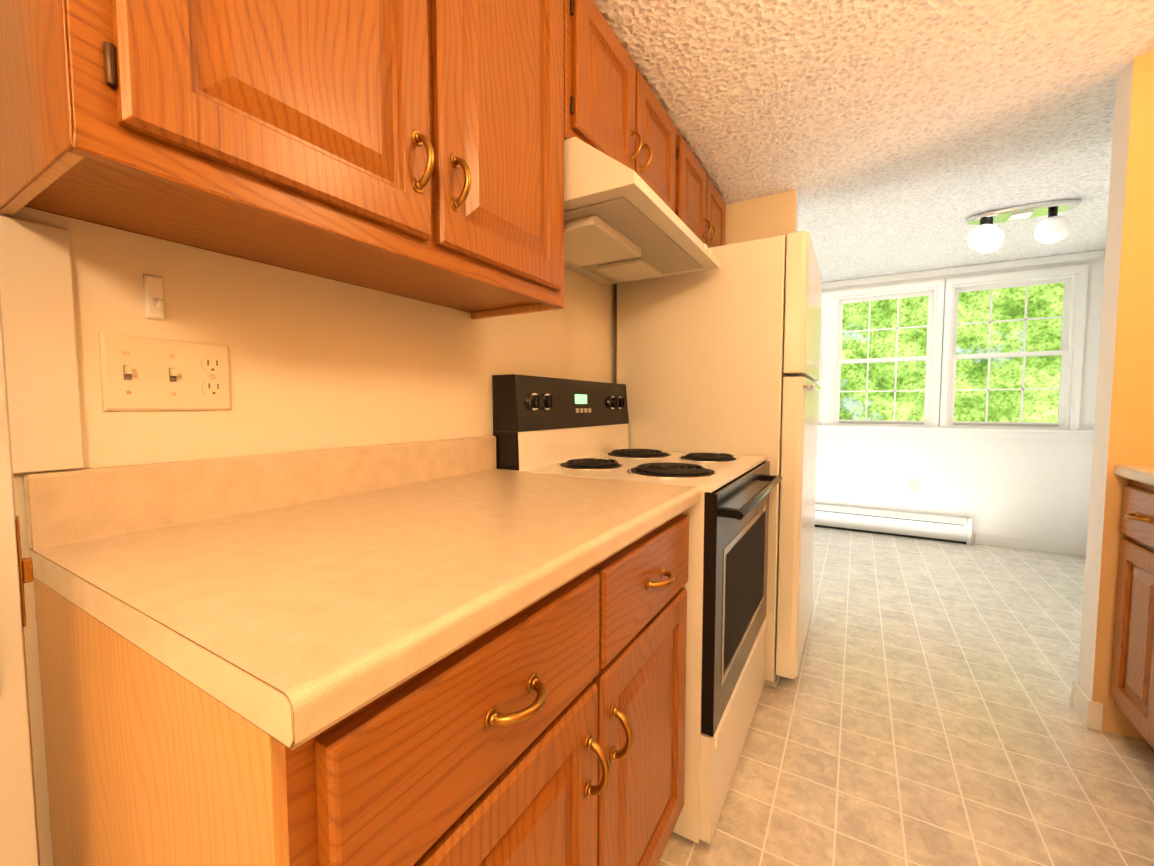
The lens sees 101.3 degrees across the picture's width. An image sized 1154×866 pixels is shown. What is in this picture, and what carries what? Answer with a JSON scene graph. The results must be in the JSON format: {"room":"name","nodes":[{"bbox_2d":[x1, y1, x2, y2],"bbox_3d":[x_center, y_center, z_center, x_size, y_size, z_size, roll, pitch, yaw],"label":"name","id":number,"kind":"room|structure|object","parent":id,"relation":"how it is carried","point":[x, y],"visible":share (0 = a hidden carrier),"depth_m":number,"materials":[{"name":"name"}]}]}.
{"room":"kitchen","nodes":[
{"label":"kitchen","id":0,"kind":"room"},
{"bbox_2d":[0,207,616,865],"bbox_3d":[-0.617,-0.052,0.945,0.100,2.210,4.430,2,4,31],"label":"wall","id":1,"kind":"structure","parent":0,"point":[318,363],"depth_m":0.93,"materials":[{"name":"beige paint"}]},
{"bbox_2d":[0,293,39,865],"bbox_3d":[-0.851,0.078,0.195,0.262,2.022,0.816,2,4,31],"label":"entry door","id":2,"kind":"structure","parent":1,"relation":"in","point":[19,843],"depth_m":0.51,"materials":[{"name":"grey paint"}]},
{"bbox_2d":[0,215,83,473],"bbox_3d":[-0.750,-0.113,0.608,0.010,0.334,0.151,2,4,31],"label":"door frame","id":3,"kind":"structure","parent":1,"relation":"attached to","point":[38,316],"depth_m":0.64,"materials":[{"name":"white paint"}]},
{"bbox_2d":[143,274,165,319],"bbox_3d":[-0.657,-0.214,0.741,0.029,0.067,0.024,2,4,31],"label":"hook","id":4,"kind":"object","parent":1,"relation":"attached to","point":[154,299],"visible":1,"depth_m":0.74,"materials":[{"name":"white plastic"}]},
{"bbox_2d":[99,332,231,410],"bbox_3d":[-0.653,-0.094,0.766,0.016,0.115,0.166,2,4,31],"label":"switch plate","id":5,"kind":"object","parent":1,"relation":"attached to","point":[139,373],"visible":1,"depth_m":0.76,"materials":[{"name":"beige plastic"}]},
{"bbox_2d":[0,0,563,318],"bbox_3d":[-0.366,-0.725,0.870,0.366,0.855,0.884,2,4,31],"label":"upper cabinet","id":6,"kind":"object","parent":1,"relation":"attached to","point":[412,149],"visible":1,"depth_m":0.67,"materials":[{"name":"brown wood"}]},
{"bbox_2d":[564,0,675,212],"bbox_3d":[0.066,-0.979,1.585,0.366,0.427,0.809,2,4,31],"label":"upper cabinet","id":7,"kind":"object","parent":1,"relation":"attached to","point":[614,109],"visible":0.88,"depth_m":1.36,"materials":[{"name":"brown wood"}]},
{"bbox_2d":[564,137,719,284],"bbox_3d":[0.125,-0.669,1.568,0.501,0.181,0.798,2,4,31],"label":"range hood","id":8,"kind":"object","parent":7,"relation":"attached to","point":[623,223],"visible":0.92,"depth_m":1.35,"materials":[{"name":"white metal"}]},
{"bbox_2d":[675,128,725,247],"bbox_3d":[0.477,-1.019,2.277,0.366,0.427,0.802,2,4,31],"label":"upper cabinet","id":9,"kind":"object","parent":1,"relation":"attached to","point":[700,208],"visible":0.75,"depth_m":2.08,"materials":[{"name":"brown wood"}]},
{"bbox_2d":[725,190,798,244],"bbox_3d":[0.611,-0.163,2.857,1.260,2.210,0.122,2,4,31],"label":"wall","id":10,"kind":"structure","parent":0,"point":[773,215],"depth_m":2.51,"materials":[{"name":"white paint"}]},
{"bbox_2d":[593,0,1153,282],"bbox_3d":[0.793,-1.212,1.345,3.250,0.060,6.670,2,4,31],"label":"ceiling","id":11,"kind":"structure","parent":0,"point":[886,137],"depth_m":1.75,"materials":[{"name":"white paint"}]},
{"bbox_2d":[965,199,1080,252],"bbox_3d":[2.500,-1.154,2.672,0.490,0.207,0.219,2,4,31],"label":"ceiling light","id":12,"kind":"object","parent":11,"relation":"attached to","point":[986,236],"visible":1,"depth_m":2.64,"materials":[{"name":"white glass"}]},
{"bbox_2d":[658,527,1153,865],"bbox_3d":[0.793,1.054,1.476,3.250,0.060,6.670,2,4,31],"label":"floor","id":13,"kind":"structure","parent":0,"point":[918,710],"depth_m":1.58,"materials":[{"name":"tile"}]},
{"bbox_2d":[34,512,688,865],"bbox_3d":[-0.217,0.620,0.904,0.667,0.876,0.936,2,4,31],"label":"base cabinet","id":14,"kind":"object","parent":13,"relation":"on","point":[548,730],"visible":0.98,"depth_m":0.53,"materials":[{"name":"brown wood"}]},
{"bbox_2d":[23,436,699,749],"bbox_3d":[-0.225,0.111,0.879,0.645,0.139,0.943,2,4,31],"label":"countertop","id":15,"kind":"structure","parent":14,"relation":"on","point":[291,600],"depth_m":0.62,"materials":[{"name":"laminate"}]},
{"bbox_2d":[493,374,781,843],"bbox_3d":[0.257,0.405,1.623,0.732,1.180,0.787,2,4,31],"label":"stove","id":16,"kind":"object","parent":13,"relation":"on","point":[558,426],"visible":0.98,"depth_m":1.40,"materials":[{"name":"white metal"}]},
{"bbox_2d":[617,231,821,687],"bbox_3d":[0.711,0.108,2.258,0.797,1.739,0.760,2,4,31],"label":"refrigerator","id":17,"kind":"object","parent":13,"relation":"on","point":[724,357],"visible":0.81,"depth_m":1.85,"materials":[{"name":"white metal"}]},
{"bbox_2d":[815,503,972,544],"bbox_3d":[2.195,0.751,4.349,2.220,0.212,0.070,2,4,31],"label":"heater","id":18,"kind":"object","parent":13,"relation":"on","point":[953,529],"visible":0.58,"depth_m":4.01,"materials":[{"name":"white metal"}]},
{"bbox_2d":[1110,479,1153,746],"bbox_3d":[2.023,0.598,1.259,0.733,0.876,0.335,2,4,31],"label":"base cabinet","id":19,"kind":"object","parent":13,"relation":"on","point":[1132,684],"depth_m":1.46,"materials":[{"name":"brown wood"}]},
{"bbox_2d":[1114,464,1153,485],"bbox_3d":[1.754,0.116,0.791,0.747,0.139,1.367,2,4,31],"label":"countertop","id":20,"kind":"structure","parent":19,"relation":"on","point":[1142,473],"depth_m":1.46,"materials":[{"name":"laminate"}]},
{"bbox_2d":[1150,699,1153,751],"bbox_3d":[1.820,0.618,0.918,0.733,0.876,0.460,2,4,31],"label":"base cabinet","id":21,"kind":"object","parent":13,"relation":"on","point":[1151,700],"depth_m":1.36,"materials":[{"name":"brown wood"}]},
{"bbox_2d":[815,250,1104,544],"bbox_3d":[2.468,-0.243,4.231,3.050,2.210,0.100,2,4,31],"label":"wall","id":22,"kind":"structure","parent":0,"point":[1036,489],"depth_m":3.75,"materials":[{"name":"white paint"}]},
{"bbox_2d":[815,292,829,424],"bbox_3d":[1.932,-0.679,4.508,0.820,1.190,0.108,2,4,31],"label":"window","id":23,"kind":"structure","parent":22,"relation":"in","point":[823,363],"depth_m":4.27,"materials":[{"name":"white wood"}]},
{"bbox_2d":[826,279,945,426],"bbox_3d":[2.637,-0.655,4.091,0.820,1.190,0.108,2,4,31],"label":"window","id":24,"kind":"structure","parent":22,"relation":"in","point":[935,320],"depth_m":4.04,"materials":[{"name":"white wood"}]},
{"bbox_2d":[909,479,919,492],"bbox_3d":[2.840,0.445,3.986,0.070,0.115,0.009,2,4,31],"label":"outlet","id":25,"kind":"object","parent":22,"relation":"attached to","point":[913,485],"visible":1,"depth_m":3.98,"materials":[{"name":"beige plastic"}]},
{"bbox_2d":[817,250,1103,440],"bbox_3d":[2.454,-0.667,4.183,3.010,1.353,0.135,2,4,31],"label":"window","id":26,"kind":"structure","parent":22,"relation":"in","point":[1068,353],"depth_m":3.64,"materials":[{"name":"white wood"}]},
{"bbox_2d":[1078,53,1153,740],"bbox_3d":[2.129,-0.080,1.425,0.765,2.210,0.122,2,4,31],"label":"wall","id":27,"kind":"structure","parent":0,"point":[1124,422],"depth_m":1.56,"materials":[{"name":"yellow paint"}]},
{"bbox_3d":[3.160,-0.131,2.313,0.100,2.210,2.700,2,4,31],"label":"wall","id":28,"kind":"structure","parent":0,"visible":0},
{"bbox_2d":[974,533,1102,730],"bbox_3d":[2.752,0.914,2.548,0.781,0.095,2.613,2,4,31],"label":"baseboard","id":29,"kind":"structure","parent":28,"relation":"attached to","point":[1088,711],"depth_m":3.51,"materials":[{"name":"white wood"}]},
{"label":"outside","id":30,"kind":"structure","parent":0,"visible":0},
{"bbox_2d":[839,283,1063,422],"bbox_3d":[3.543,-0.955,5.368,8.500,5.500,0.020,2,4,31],"label":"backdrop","id":31,"kind":"structure","parent":30,"point":[1046,300],"depth_m":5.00,"materials":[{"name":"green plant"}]}
]}

